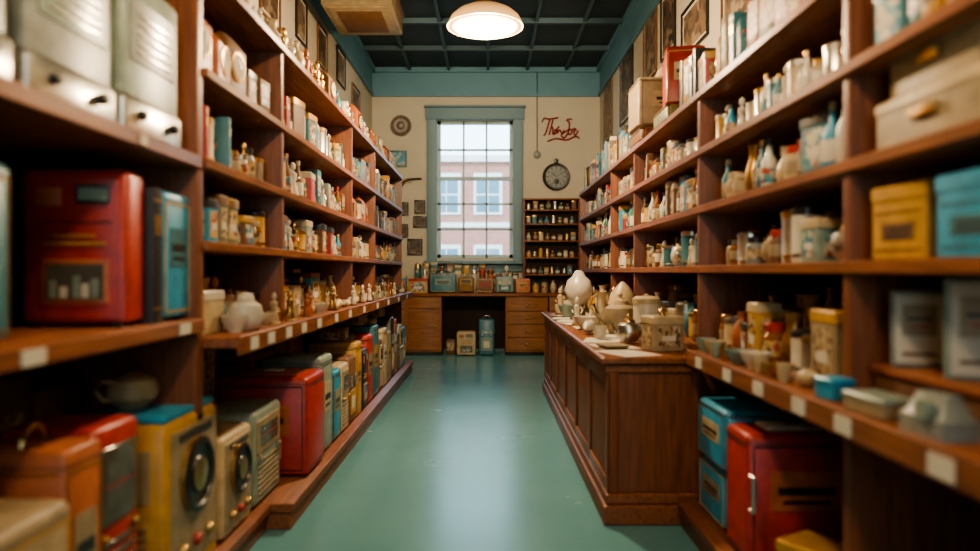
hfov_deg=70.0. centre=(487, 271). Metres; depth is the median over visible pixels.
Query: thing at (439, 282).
case
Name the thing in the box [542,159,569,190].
round wall clock
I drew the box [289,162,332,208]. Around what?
figurines
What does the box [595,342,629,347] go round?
serving tray
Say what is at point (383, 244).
figurines
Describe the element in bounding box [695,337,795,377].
bowls
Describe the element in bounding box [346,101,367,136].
figurines
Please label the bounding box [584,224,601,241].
canisters
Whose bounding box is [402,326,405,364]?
case
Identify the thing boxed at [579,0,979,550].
shelving
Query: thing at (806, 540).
crate
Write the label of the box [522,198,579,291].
shelf
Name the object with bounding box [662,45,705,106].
box
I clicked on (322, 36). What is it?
engraving
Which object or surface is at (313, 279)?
tins
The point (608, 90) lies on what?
poster
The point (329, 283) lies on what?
vases
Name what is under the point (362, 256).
figurines
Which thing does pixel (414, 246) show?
framed photograph
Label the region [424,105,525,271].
window
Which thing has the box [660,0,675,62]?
poster
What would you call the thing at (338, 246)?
bottles
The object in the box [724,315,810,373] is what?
canisters
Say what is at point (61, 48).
toaster
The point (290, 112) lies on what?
glass jars
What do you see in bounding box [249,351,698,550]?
floor
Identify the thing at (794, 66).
canisters
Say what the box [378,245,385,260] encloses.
canisters
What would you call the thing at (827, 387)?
tin
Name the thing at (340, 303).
ornaments
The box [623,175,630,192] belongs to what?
cartons
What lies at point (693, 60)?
books
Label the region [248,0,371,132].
wall
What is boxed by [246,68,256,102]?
tins
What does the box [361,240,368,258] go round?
canisters
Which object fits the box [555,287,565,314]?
porcelain figurine
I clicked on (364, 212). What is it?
mantel clock
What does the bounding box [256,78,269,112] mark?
cartons
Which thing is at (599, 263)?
glass jars
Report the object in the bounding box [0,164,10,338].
tin
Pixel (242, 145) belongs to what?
figurines
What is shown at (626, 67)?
poster
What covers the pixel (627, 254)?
glass jars
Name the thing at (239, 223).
figurines
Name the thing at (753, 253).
glass jars
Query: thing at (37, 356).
price tags
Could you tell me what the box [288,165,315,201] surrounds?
tins
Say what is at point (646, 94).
box
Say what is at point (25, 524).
box
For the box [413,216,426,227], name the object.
framed photograph
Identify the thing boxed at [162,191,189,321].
tin
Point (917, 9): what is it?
cartons
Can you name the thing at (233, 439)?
radio
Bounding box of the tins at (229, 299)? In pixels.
[224,292,259,314]
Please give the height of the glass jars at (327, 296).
0.198 m
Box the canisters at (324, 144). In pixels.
[305,111,340,164]
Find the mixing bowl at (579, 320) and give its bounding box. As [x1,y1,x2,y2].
[573,316,598,328]
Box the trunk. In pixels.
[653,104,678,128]
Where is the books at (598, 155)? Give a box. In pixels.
[584,141,609,188]
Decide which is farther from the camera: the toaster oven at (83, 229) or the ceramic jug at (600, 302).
the ceramic jug at (600, 302)
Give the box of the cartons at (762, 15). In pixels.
[684,0,803,102]
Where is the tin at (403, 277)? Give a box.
[402,276,406,291]
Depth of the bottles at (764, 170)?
2.63 m
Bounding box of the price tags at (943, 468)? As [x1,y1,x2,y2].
[695,356,954,484]
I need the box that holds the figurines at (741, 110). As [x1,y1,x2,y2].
[723,64,787,133]
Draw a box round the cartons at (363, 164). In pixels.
[353,157,365,182]
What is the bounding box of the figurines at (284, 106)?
[284,106,333,158]
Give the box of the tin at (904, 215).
[871,176,937,259]
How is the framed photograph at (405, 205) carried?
attached to the wall at (576, 154)
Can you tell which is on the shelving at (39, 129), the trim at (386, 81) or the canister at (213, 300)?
the canister at (213, 300)
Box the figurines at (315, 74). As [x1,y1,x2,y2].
[280,27,337,101]
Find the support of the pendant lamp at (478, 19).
hanging from the ceiling
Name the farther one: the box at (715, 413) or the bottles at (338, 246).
the bottles at (338, 246)
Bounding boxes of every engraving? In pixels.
[259,0,280,32]
[295,0,307,48]
[317,20,327,72]
[336,44,345,90]
[351,82,359,110]
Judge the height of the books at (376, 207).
0.260 m
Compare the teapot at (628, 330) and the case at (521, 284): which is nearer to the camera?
the teapot at (628, 330)
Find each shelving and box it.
[0,0,413,550]
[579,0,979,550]
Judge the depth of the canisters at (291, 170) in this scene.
3.74 m
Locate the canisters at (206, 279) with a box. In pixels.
[203,275,210,289]
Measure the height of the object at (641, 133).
0.100 m
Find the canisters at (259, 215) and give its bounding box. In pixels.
[244,209,264,246]
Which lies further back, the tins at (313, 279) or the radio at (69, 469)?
the tins at (313, 279)
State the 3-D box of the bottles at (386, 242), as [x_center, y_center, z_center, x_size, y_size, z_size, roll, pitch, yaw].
[-1.228,-0.230,7.069,0.395,0.240,1.658,0,0,0]
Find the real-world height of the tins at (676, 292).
0.273 m
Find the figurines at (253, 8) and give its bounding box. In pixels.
[244,0,265,22]
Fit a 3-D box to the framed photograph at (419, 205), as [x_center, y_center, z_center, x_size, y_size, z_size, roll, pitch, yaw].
[-0.991,-0.948,10.188,0.160,0.200,0.020,0,0,0]
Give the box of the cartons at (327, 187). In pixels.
[304,169,344,213]
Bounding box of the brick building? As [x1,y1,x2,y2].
[441,155,508,254]
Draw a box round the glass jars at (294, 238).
[291,229,314,252]
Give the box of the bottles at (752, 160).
[744,138,800,190]
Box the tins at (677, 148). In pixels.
[655,141,685,173]
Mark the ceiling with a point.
(413, 34)
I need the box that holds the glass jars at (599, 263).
[592,254,603,268]
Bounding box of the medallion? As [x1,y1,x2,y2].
[390,115,411,136]
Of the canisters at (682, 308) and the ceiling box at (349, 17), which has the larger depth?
the ceiling box at (349, 17)
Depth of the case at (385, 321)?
6.73 m
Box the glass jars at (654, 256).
[647,244,681,266]
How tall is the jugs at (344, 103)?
0.265 m
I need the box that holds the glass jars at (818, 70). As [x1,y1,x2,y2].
[812,57,823,81]
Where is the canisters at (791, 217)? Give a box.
[737,202,831,263]
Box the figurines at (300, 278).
[298,276,329,304]
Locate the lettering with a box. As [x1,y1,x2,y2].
[542,117,579,141]
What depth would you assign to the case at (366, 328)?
5.70 m
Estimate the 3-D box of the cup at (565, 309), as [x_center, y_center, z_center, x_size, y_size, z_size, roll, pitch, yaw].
[0.680,0.327,5.900,0.180,0.100,0.177,0,0,0]
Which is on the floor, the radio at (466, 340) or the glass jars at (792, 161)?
the radio at (466, 340)
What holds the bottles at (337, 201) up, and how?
in the shelving at (39, 129)
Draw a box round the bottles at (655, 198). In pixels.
[641,169,697,223]
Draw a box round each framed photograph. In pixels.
[402,202,408,215]
[402,224,407,237]
[407,239,422,254]
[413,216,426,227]
[414,200,424,213]
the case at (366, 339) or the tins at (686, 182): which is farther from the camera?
the case at (366, 339)
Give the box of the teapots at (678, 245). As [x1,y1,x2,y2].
[671,238,680,264]
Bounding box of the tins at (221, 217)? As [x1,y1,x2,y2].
[203,194,254,245]
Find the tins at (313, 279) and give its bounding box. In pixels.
[284,269,319,309]
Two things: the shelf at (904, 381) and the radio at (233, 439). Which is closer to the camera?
the shelf at (904, 381)
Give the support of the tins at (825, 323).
on the shelving at (891, 502)
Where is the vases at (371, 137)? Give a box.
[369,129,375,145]
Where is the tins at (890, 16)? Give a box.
[872,0,907,44]
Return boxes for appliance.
[215,369,323,475]
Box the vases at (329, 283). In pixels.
[326,275,335,292]
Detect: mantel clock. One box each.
[203,18,245,94]
[287,47,335,100]
[349,104,362,130]
[353,195,367,222]
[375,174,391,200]
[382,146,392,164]
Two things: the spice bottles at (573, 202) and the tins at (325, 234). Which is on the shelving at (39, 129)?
the tins at (325, 234)
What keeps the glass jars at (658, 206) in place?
on the shelving at (891, 502)
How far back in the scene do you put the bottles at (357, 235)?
5.67 m
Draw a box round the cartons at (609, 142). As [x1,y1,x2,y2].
[608,142,609,167]
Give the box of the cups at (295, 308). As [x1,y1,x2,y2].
[292,290,393,319]
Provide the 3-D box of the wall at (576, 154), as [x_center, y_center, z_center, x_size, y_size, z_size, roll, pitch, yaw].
[-0.030,-0.910,10.350,3.720,4.120,0.300,0,0,0]
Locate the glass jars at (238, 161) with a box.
[231,147,254,177]
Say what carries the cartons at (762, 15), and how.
on the shelving at (891, 502)
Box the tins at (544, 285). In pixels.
[532,279,568,292]
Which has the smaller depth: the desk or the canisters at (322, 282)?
the canisters at (322, 282)
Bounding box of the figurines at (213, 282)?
[209,276,234,301]
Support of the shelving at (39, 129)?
on the floor
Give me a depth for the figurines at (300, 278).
4.37 m
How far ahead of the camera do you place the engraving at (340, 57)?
7.97 m
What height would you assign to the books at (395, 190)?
0.320 m
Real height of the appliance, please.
0.500 m
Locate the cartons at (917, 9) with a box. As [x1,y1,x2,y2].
[908,0,950,24]
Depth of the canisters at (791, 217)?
2.44 m
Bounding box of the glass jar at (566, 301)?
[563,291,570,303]
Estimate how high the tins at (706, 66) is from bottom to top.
0.314 m
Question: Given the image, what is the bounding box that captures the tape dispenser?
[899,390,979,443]
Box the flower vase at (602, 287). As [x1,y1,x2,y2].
[598,285,609,304]
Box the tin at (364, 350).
[361,347,367,409]
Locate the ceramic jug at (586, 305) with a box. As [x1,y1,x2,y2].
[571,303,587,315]
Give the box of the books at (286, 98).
[284,96,342,165]
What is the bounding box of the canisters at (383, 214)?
[378,212,384,229]
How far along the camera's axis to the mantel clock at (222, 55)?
2.75 m
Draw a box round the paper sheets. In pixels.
[552,313,659,356]
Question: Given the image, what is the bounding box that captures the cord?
[533,72,540,158]
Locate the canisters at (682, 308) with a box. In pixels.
[675,300,694,339]
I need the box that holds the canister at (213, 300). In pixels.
[203,290,224,335]
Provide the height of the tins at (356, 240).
0.201 m
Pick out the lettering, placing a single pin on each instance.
(556, 130)
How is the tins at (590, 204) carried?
on the shelving at (891, 502)
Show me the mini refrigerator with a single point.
(784, 478)
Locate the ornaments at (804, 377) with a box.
[796,368,817,387]
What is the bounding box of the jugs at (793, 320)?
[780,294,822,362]
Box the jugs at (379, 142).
[375,136,385,157]
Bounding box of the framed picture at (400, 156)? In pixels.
[389,150,406,166]
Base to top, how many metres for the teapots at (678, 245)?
0.208 m
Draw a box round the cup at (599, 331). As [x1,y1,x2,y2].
[593,325,608,337]
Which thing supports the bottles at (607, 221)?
in the shelving at (891, 502)
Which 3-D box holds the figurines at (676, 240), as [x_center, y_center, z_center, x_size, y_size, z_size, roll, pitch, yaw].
[1.244,-0.140,4.156,0.432,0.220,1.037,0,0,0]
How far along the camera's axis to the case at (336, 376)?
4.27 m
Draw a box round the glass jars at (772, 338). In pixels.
[719,314,785,361]
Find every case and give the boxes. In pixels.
[262,352,331,449]
[309,340,361,414]
[332,355,356,422]
[332,368,340,440]
[335,324,378,396]
[354,333,372,402]
[377,316,394,376]
[378,327,386,386]
[387,330,390,380]
[394,318,396,373]
[397,332,399,370]
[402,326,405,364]
[430,270,455,292]
[477,278,492,292]
[479,315,493,355]
[515,278,529,292]
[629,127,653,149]
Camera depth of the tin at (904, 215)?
1.73 m
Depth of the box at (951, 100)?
1.62 m
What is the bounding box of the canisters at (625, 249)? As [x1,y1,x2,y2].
[620,247,633,267]
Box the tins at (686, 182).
[665,174,694,215]
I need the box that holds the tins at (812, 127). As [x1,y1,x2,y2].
[800,109,841,173]
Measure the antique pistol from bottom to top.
0.144 m
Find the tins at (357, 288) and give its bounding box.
[353,281,360,297]
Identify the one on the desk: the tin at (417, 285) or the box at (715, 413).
the tin at (417, 285)
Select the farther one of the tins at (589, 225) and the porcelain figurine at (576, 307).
the tins at (589, 225)
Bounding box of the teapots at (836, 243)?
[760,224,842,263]
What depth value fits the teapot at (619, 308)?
4.29 m
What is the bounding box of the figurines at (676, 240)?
[643,237,693,266]
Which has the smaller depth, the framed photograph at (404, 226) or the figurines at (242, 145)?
the figurines at (242, 145)
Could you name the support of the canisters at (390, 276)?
in the shelving at (39, 129)
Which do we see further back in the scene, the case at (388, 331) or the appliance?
the case at (388, 331)
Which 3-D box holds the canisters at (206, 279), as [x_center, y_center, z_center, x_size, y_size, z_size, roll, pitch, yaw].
[-1.410,0.105,2.972,0.130,0.249,0.620,0,0,18]
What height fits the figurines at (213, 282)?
0.264 m
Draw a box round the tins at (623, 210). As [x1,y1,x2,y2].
[618,205,629,230]
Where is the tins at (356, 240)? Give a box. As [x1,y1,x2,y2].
[353,237,359,257]
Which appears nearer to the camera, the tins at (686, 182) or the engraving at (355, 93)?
the tins at (686, 182)
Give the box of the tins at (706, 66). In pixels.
[698,0,802,90]
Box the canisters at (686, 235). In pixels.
[663,228,697,266]
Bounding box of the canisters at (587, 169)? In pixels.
[585,134,631,186]
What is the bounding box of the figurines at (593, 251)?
[588,247,610,268]
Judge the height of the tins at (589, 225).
0.220 m
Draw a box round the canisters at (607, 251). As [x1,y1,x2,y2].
[604,246,610,267]
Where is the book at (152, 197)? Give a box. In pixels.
[88,187,162,323]
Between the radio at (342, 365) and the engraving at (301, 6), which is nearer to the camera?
the radio at (342, 365)
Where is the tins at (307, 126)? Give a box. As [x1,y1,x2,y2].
[288,96,340,163]
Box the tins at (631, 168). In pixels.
[619,166,633,194]
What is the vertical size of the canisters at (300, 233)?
0.240 m
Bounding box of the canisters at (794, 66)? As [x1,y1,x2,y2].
[715,40,841,137]
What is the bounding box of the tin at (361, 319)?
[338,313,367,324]
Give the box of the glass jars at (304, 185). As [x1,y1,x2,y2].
[303,178,333,208]
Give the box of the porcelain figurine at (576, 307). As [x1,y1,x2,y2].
[571,297,582,325]
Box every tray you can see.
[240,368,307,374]
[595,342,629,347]
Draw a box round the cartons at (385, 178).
[380,175,389,199]
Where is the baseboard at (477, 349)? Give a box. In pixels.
[444,348,504,350]
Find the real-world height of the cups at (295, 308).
0.069 m
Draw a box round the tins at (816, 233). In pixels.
[799,208,842,261]
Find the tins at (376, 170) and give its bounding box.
[375,169,393,201]
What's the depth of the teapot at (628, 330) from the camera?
3.73 m
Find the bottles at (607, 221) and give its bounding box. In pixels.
[585,211,610,240]
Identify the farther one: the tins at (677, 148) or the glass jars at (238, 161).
the tins at (677, 148)
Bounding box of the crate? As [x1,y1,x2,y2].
[775,530,842,550]
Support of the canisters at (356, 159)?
in the shelving at (39, 129)
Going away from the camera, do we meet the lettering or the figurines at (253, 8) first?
the figurines at (253, 8)
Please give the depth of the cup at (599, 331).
3.97 m
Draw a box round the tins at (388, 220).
[382,211,392,232]
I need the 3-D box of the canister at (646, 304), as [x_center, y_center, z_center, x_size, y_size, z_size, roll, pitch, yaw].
[0.908,0.255,3.974,0.175,0.260,0.158,0,0,38]
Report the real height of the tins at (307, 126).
0.263 m
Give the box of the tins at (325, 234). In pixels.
[284,215,333,254]
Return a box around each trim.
[309,0,375,95]
[372,67,599,96]
[596,0,659,95]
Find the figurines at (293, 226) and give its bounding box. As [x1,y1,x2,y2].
[287,218,341,255]
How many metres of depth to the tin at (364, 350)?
5.21 m
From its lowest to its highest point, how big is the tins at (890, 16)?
0.200 m
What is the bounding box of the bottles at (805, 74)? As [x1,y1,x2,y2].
[725,29,842,132]
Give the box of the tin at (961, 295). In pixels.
[944,278,979,380]
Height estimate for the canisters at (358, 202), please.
0.218 m
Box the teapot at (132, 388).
[94,362,159,409]
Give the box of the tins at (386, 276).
[375,274,388,289]
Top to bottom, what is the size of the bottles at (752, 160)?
0.222 m
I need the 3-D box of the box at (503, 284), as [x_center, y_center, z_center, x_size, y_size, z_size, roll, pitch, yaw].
[0.230,0.180,9.675,0.246,0.220,0.175,0,0,0]
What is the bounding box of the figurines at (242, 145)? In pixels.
[214,142,249,174]
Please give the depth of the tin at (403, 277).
9.60 m
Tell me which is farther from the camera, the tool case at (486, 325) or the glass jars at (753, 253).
the tool case at (486, 325)
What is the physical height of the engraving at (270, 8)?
0.450 m
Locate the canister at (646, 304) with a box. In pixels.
[632,294,667,340]
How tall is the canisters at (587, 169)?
0.281 m
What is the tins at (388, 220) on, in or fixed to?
on the shelving at (39, 129)
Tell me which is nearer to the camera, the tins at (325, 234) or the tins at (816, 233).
the tins at (816, 233)
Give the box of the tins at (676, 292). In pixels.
[660,284,697,314]
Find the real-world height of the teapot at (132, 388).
0.150 m
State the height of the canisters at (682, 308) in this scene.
0.307 m
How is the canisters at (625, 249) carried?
in the shelving at (891, 502)
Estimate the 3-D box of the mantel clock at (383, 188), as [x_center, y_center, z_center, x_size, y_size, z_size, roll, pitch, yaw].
[-1.269,-0.874,6.959,0.501,0.308,1.210,0,0,0]
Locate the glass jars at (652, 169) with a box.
[650,144,685,176]
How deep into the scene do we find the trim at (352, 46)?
8.73 m
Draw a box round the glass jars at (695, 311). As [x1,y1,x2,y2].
[692,309,697,341]
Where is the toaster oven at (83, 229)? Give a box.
[24,169,142,327]
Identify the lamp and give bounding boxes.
[447,0,522,39]
[608,282,634,304]
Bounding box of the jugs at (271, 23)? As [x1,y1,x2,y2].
[263,17,281,41]
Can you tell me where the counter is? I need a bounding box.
[541,312,701,524]
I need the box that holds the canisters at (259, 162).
[209,116,263,180]
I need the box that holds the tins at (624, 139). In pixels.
[589,125,629,183]
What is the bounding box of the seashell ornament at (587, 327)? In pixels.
[582,320,595,332]
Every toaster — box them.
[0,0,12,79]
[5,0,115,120]
[110,0,180,147]
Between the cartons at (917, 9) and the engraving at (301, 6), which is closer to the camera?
the cartons at (917, 9)
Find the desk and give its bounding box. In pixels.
[402,292,564,355]
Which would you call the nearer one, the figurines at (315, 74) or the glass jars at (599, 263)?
the figurines at (315, 74)
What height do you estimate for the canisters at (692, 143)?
0.217 m
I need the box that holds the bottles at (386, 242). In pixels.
[375,240,395,261]
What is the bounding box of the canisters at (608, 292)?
[591,282,610,296]
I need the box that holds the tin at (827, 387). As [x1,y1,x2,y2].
[813,375,855,401]
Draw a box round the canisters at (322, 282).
[284,272,325,310]
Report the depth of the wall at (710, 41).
6.73 m
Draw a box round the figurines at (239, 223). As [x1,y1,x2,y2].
[238,215,255,245]
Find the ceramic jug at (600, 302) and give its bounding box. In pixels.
[590,291,607,324]
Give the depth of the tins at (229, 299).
3.00 m
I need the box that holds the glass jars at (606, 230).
[594,225,607,238]
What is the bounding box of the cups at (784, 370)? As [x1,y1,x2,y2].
[711,342,791,382]
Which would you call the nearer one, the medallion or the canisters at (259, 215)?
the canisters at (259, 215)
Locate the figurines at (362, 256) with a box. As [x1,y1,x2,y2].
[359,235,363,257]
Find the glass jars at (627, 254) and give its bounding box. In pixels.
[619,251,633,267]
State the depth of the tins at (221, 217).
2.75 m
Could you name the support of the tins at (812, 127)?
on the shelving at (891, 502)
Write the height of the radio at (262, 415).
0.420 m
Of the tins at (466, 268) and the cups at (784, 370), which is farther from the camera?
the tins at (466, 268)
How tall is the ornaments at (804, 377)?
0.058 m
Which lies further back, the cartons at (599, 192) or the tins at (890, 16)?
the cartons at (599, 192)
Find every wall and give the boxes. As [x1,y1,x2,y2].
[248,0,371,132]
[372,97,599,291]
[600,0,719,152]
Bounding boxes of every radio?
[0,414,140,550]
[0,422,101,550]
[89,395,215,550]
[213,398,281,507]
[216,422,251,542]
[332,361,350,431]
[378,339,383,390]
[397,324,402,368]
[457,331,475,355]
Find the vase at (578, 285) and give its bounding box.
[564,270,592,319]
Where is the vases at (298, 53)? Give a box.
[293,40,342,108]
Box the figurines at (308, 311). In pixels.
[255,280,405,329]
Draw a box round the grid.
[364,0,621,69]
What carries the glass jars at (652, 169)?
on the shelving at (891, 502)
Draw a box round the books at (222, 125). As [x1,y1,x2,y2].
[203,105,230,167]
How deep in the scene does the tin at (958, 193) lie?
1.53 m
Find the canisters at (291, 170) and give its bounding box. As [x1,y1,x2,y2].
[284,156,323,204]
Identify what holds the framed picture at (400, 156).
attached to the wall at (576, 154)
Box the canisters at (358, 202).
[353,199,361,219]
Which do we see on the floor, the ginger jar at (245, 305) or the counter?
the counter
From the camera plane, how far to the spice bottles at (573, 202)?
10.00 m
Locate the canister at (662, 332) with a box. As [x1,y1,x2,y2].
[641,308,684,351]
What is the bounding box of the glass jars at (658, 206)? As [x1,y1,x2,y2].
[656,205,659,218]
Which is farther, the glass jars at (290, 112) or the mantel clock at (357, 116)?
the mantel clock at (357, 116)
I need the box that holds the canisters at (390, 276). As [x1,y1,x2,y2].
[375,275,391,289]
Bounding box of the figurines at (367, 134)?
[366,127,396,168]
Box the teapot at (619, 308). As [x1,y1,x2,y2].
[592,292,632,333]
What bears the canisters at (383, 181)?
in the shelving at (39, 129)
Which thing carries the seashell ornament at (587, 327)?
on the counter
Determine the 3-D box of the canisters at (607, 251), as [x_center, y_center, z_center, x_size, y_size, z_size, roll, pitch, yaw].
[1.247,-0.140,6.697,0.436,0.220,1.287,0,0,0]
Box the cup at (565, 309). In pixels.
[558,304,574,316]
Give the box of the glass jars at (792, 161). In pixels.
[727,139,800,196]
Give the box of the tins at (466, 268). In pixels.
[415,262,511,291]
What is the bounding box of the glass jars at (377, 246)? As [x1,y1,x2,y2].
[377,246,396,261]
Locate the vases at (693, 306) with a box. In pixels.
[654,292,697,337]
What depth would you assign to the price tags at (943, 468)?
1.73 m
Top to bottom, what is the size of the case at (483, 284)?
0.200 m
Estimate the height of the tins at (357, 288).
0.223 m
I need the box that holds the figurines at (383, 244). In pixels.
[379,242,387,260]
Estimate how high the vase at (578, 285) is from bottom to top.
0.390 m
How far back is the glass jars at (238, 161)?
2.99 m
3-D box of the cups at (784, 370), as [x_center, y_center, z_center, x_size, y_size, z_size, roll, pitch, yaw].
[0.942,0.320,2.541,0.055,0.060,0.705,0,0,0]
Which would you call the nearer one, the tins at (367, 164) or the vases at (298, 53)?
the vases at (298, 53)
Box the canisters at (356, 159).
[354,157,361,178]
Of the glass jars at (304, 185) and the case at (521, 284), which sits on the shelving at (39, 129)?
the glass jars at (304, 185)
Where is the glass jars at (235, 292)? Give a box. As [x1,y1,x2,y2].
[233,290,245,300]
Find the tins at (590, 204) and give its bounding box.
[585,185,610,212]
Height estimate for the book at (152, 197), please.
0.420 m
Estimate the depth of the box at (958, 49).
1.63 m
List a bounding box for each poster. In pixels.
[604,72,612,142]
[619,38,633,126]
[643,6,656,76]
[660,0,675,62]
[681,0,708,45]
[720,0,746,35]
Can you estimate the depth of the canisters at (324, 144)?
4.47 m
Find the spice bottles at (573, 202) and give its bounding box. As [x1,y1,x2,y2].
[526,200,576,273]
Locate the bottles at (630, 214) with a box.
[628,199,633,227]
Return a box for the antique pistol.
[402,178,421,187]
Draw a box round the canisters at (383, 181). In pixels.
[381,179,394,203]
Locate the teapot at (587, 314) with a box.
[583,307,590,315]
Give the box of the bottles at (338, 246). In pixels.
[287,231,340,255]
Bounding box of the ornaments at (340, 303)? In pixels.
[259,289,401,326]
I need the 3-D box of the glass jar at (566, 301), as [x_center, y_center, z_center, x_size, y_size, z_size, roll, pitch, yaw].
[0.760,0.277,6.550,0.121,0.200,0.118,0,0,0]
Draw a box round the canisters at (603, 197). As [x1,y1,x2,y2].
[593,189,609,209]
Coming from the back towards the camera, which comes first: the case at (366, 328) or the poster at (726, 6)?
the case at (366, 328)
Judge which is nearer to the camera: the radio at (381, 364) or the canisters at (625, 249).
the canisters at (625, 249)
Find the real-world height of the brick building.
5.100 m
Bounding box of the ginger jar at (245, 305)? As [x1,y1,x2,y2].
[227,292,263,330]
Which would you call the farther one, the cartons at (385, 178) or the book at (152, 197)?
the cartons at (385, 178)
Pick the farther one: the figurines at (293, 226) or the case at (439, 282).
the case at (439, 282)
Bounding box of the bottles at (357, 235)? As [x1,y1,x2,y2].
[353,235,360,257]
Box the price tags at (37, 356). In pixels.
[21,134,407,367]
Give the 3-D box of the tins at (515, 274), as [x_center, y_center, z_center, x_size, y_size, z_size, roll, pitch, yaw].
[-0.309,0.110,9.840,1.473,0.360,0.145,0,0,0]
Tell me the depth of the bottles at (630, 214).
5.10 m
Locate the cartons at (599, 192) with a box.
[586,184,610,213]
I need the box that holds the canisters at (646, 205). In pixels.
[644,204,648,222]
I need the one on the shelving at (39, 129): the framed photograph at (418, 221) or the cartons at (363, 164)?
the cartons at (363, 164)
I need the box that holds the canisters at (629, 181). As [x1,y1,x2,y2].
[618,179,630,189]
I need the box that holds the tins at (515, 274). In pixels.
[415,267,518,292]
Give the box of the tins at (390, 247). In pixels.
[375,244,393,260]
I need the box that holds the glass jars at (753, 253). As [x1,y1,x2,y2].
[726,229,781,264]
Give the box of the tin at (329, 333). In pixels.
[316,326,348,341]
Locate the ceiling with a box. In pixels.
[358,0,631,66]
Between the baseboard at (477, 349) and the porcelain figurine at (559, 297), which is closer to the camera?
the porcelain figurine at (559, 297)
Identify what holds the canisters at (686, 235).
in the shelving at (891, 502)
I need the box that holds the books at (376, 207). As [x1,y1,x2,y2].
[375,206,396,234]
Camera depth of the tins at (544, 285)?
9.65 m
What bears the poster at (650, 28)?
attached to the wall at (710, 41)
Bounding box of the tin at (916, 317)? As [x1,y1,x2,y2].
[890,291,943,368]
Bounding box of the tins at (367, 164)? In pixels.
[366,162,369,185]
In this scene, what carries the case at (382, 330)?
in the shelving at (39, 129)
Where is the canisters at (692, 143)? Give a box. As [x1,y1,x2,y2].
[644,136,697,179]
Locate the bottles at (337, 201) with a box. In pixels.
[284,153,340,211]
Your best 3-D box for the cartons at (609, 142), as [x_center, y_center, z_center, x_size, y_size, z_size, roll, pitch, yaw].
[1.190,-1.026,5.538,0.293,0.351,1.158,0,0,0]
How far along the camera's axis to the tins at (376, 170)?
6.59 m
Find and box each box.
[0,499,70,550]
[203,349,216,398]
[321,0,404,34]
[446,339,454,354]
[458,277,474,292]
[496,277,513,292]
[628,66,662,134]
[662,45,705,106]
[698,396,799,470]
[700,454,726,528]
[841,389,911,420]
[875,62,979,149]
[889,16,979,99]
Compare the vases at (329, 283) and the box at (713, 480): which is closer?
the box at (713, 480)
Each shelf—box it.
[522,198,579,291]
[870,364,979,421]
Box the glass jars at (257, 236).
[254,221,260,246]
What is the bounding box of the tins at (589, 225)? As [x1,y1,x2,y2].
[586,221,599,240]
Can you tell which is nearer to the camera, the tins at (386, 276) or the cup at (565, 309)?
the cup at (565, 309)
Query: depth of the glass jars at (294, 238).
3.80 m
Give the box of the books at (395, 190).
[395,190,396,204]
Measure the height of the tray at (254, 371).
0.020 m
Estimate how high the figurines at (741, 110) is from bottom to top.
0.182 m
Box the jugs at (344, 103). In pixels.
[341,101,348,116]
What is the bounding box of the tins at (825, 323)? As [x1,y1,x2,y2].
[740,302,842,375]
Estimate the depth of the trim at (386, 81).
10.19 m
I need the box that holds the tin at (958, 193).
[935,167,979,257]
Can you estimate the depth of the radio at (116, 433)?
1.96 m
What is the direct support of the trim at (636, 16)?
attached to the wall at (710, 41)
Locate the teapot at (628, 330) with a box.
[611,314,641,342]
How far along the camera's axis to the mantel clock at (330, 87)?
4.61 m
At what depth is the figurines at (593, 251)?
7.19 m
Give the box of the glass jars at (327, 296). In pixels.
[326,287,330,302]
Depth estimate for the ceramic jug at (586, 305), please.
6.05 m
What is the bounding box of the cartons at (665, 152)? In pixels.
[646,140,680,178]
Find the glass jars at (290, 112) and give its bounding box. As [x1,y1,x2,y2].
[290,112,344,166]
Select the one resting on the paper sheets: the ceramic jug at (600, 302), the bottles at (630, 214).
the ceramic jug at (600, 302)
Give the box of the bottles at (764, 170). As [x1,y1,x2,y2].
[721,95,842,197]
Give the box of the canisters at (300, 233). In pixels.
[296,229,317,252]
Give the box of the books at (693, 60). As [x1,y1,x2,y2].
[679,11,746,106]
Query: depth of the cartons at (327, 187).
4.53 m
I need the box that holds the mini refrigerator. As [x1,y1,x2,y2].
[726,412,842,550]
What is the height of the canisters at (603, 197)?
0.219 m
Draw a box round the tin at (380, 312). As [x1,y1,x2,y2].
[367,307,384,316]
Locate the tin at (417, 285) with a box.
[408,278,428,292]

